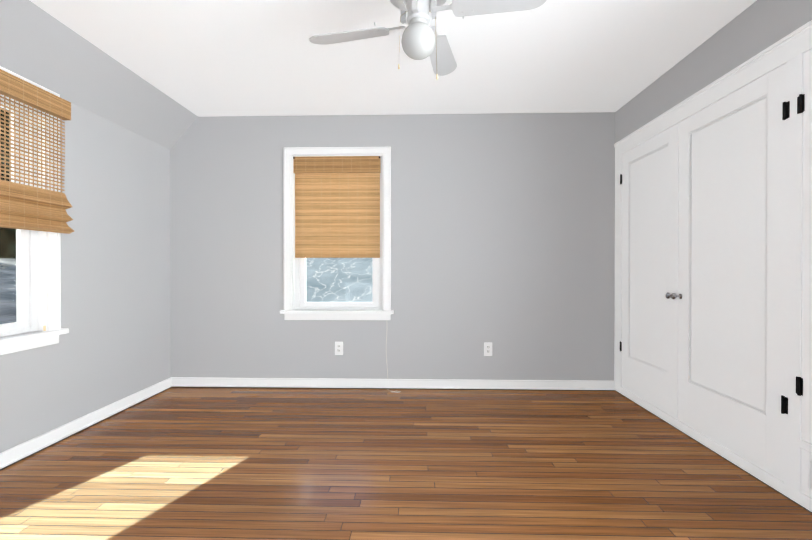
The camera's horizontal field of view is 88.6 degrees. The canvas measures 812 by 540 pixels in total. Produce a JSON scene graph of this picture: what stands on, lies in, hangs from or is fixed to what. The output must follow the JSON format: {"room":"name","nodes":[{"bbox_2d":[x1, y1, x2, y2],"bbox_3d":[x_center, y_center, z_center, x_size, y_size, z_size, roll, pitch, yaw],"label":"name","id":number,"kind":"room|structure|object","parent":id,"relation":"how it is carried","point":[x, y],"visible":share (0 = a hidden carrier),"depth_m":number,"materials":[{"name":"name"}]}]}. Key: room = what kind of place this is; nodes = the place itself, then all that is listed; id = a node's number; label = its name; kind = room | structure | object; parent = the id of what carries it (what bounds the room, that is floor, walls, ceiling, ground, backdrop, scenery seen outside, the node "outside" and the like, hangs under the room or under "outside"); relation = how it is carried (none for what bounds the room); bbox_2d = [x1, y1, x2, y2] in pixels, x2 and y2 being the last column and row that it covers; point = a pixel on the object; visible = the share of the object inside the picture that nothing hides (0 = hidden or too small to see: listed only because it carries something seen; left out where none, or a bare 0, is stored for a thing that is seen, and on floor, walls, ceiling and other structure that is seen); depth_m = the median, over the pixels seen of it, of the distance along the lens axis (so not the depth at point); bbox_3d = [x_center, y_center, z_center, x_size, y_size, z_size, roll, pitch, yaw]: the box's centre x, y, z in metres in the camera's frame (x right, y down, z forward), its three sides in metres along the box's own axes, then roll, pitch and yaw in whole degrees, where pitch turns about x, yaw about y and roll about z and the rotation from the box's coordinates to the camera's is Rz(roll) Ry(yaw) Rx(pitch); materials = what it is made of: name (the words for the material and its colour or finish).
{"room":"empty bedroom","nodes":[
{"label":"empty bedroom","id":0,"kind":"room"},
{"bbox_2d":[0,103,170,452],"bbox_3d":[-2.269,-0.125,1.449,0.150,2.388,4.626,0,0,2],"label":"wall","id":1,"kind":"structure","parent":0,"point":[113,345],"depth_m":2.95,"materials":[{"name":"grey paint"}]},
{"bbox_2d":[0,66,68,354],"bbox_3d":[-2.224,-0.313,2.099,0.202,1.533,1.006,0,0,2],"label":"window","id":2,"kind":"structure","parent":1,"relation":"in","point":[31,272],"depth_m":2.47,"materials":[{"name":"white wood"}]},
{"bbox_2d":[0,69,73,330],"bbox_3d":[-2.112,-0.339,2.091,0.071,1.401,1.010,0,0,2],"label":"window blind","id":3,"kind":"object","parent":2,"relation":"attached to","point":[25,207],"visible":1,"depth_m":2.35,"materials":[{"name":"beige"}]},
{"bbox_2d":[0,377,171,470],"bbox_3d":[-2.179,1.025,1.528,0.024,0.086,4.476,0,0,2],"label":"baseboard","id":4,"kind":"structure","parent":1,"relation":"attached to","point":[18,453],"depth_m":2.69,"materials":[{"name":"white wood"}]},
{"bbox_2d":[0,0,197,149],"bbox_3d":[-2.122,-1.279,1.514,0.379,0.420,4.476,0,0,2],"label":"sloped wall","id":5,"kind":"structure","parent":0,"point":[40,46],"depth_m":2.61,"materials":[{"name":"grey paint"}]},
{"bbox_2d":[170,112,614,380],"bbox_3d":[0.177,-0.213,3.768,4.908,2.538,0.150,0,0,2],"label":"wall","id":6,"kind":"structure","parent":0,"point":[503,233],"depth_m":3.69,"materials":[{"name":"grey paint"}]},
{"bbox_2d":[280,147,393,319],"bbox_3d":[-0.610,-0.322,3.764,1.006,1.533,0.202,0,0,2],"label":"window","id":7,"kind":"structure","parent":6,"relation":"in","point":[378,307],"depth_m":3.71,"materials":[{"name":"white wood"}]},
{"bbox_2d":[293,156,380,257],"bbox_3d":[-0.617,-0.561,3.726,0.780,0.902,0.044,0,0,2],"label":"window blind","id":8,"kind":"object","parent":7,"relation":"attached to","point":[337,206],"visible":1,"depth_m":3.74,"materials":[{"name":"brown"}]},
{"bbox_2d":[335,342,342,354],"bbox_3d":[-0.599,0.699,3.716,0.070,0.114,0.008,0,0,2],"label":"electrical outlet","id":9,"kind":"object","parent":6,"relation":"attached to","point":[338,348],"visible":1,"depth_m":3.71,"materials":[{"name":"white plastic"}]},
{"bbox_2d":[172,377,614,390],"bbox_3d":[-0.143,1.013,3.697,3.944,0.086,0.024,0,0,2],"label":"baseboard","id":10,"kind":"structure","parent":6,"relation":"attached to","point":[455,384],"depth_m":3.69,"materials":[{"name":"white wood"}]},
{"bbox_2d":[484,343,491,355],"bbox_3d":[0.726,0.700,3.678,0.070,0.114,0.008,0,0,2],"label":"electrical outlet","id":11,"kind":"object","parent":6,"relation":"attached to","point":[487,349],"visible":1,"depth_m":3.68,"materials":[{"name":"white plastic"}]},
{"bbox_2d":[30,0,755,115],"bbox_3d":[0.112,-1.419,1.449,4.908,0.100,4.776,0,0,2],"label":"ceiling","id":12,"kind":"structure","parent":0,"point":[232,57],"depth_m":2.63,"materials":[{"name":"white paint"}]},
{"bbox_2d":[309,0,546,79],"bbox_3d":[0.057,-1.110,1.885,0.831,0.522,0.831,0,0,-26],"label":"fan","id":13,"kind":"object","parent":12,"relation":"hanging from","point":[421,39],"visible":1,"depth_m":1.85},
{"bbox_2d":[0,387,811,539],"bbox_3d":[0.112,1.119,1.464,4.908,0.100,4.776,0,0,2],"label":"floor","id":14,"kind":"structure","parent":0,"point":[180,463],"depth_m":2.17,"materials":[{"name":"brown wood"}]},
{"bbox_2d":[615,0,811,142],"bbox_3d":[1.856,-0.149,1.332,0.187,2.438,4.626,0,0,2],"label":"wall","id":15,"kind":"structure","parent":0,"point":[756,27],"depth_m":2.40,"materials":[{"name":"grey paint"}]},
{"bbox_2d":[614,20,811,512],"bbox_3d":[1.770,-0.011,1.914,0.092,2.155,3.464,0,0,2],"label":"closet","id":16,"kind":"object","parent":15,"relation":"attached to","point":[713,266],"visible":1,"depth_m":2.32,"materials":[{"name":"white wood"}]},
{"label":"outside","id":17,"kind":"structure","parent":0,"visible":0},
{"bbox_2d":[0,108,15,258],"bbox_3d":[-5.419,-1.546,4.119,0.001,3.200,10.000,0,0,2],"label":"trees","id":18,"kind":"object","parent":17,"point":[9,234],"depth_m":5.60,"materials":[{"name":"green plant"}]},
{"bbox_2d":[0,258,15,323],"bbox_3d":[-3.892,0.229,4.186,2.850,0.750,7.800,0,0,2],"label":"window","id":19,"kind":"structure","parent":17,"point":[9,264],"depth_m":4.15,"materials":[{"name":"clear glass"}]},
{"bbox_2d":[306,258,371,301],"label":"window","id":20,"kind":"structure","parent":17,"point":[348,284],"depth_m":5.47,"materials":[{"name":"clear glass"}]}
]}

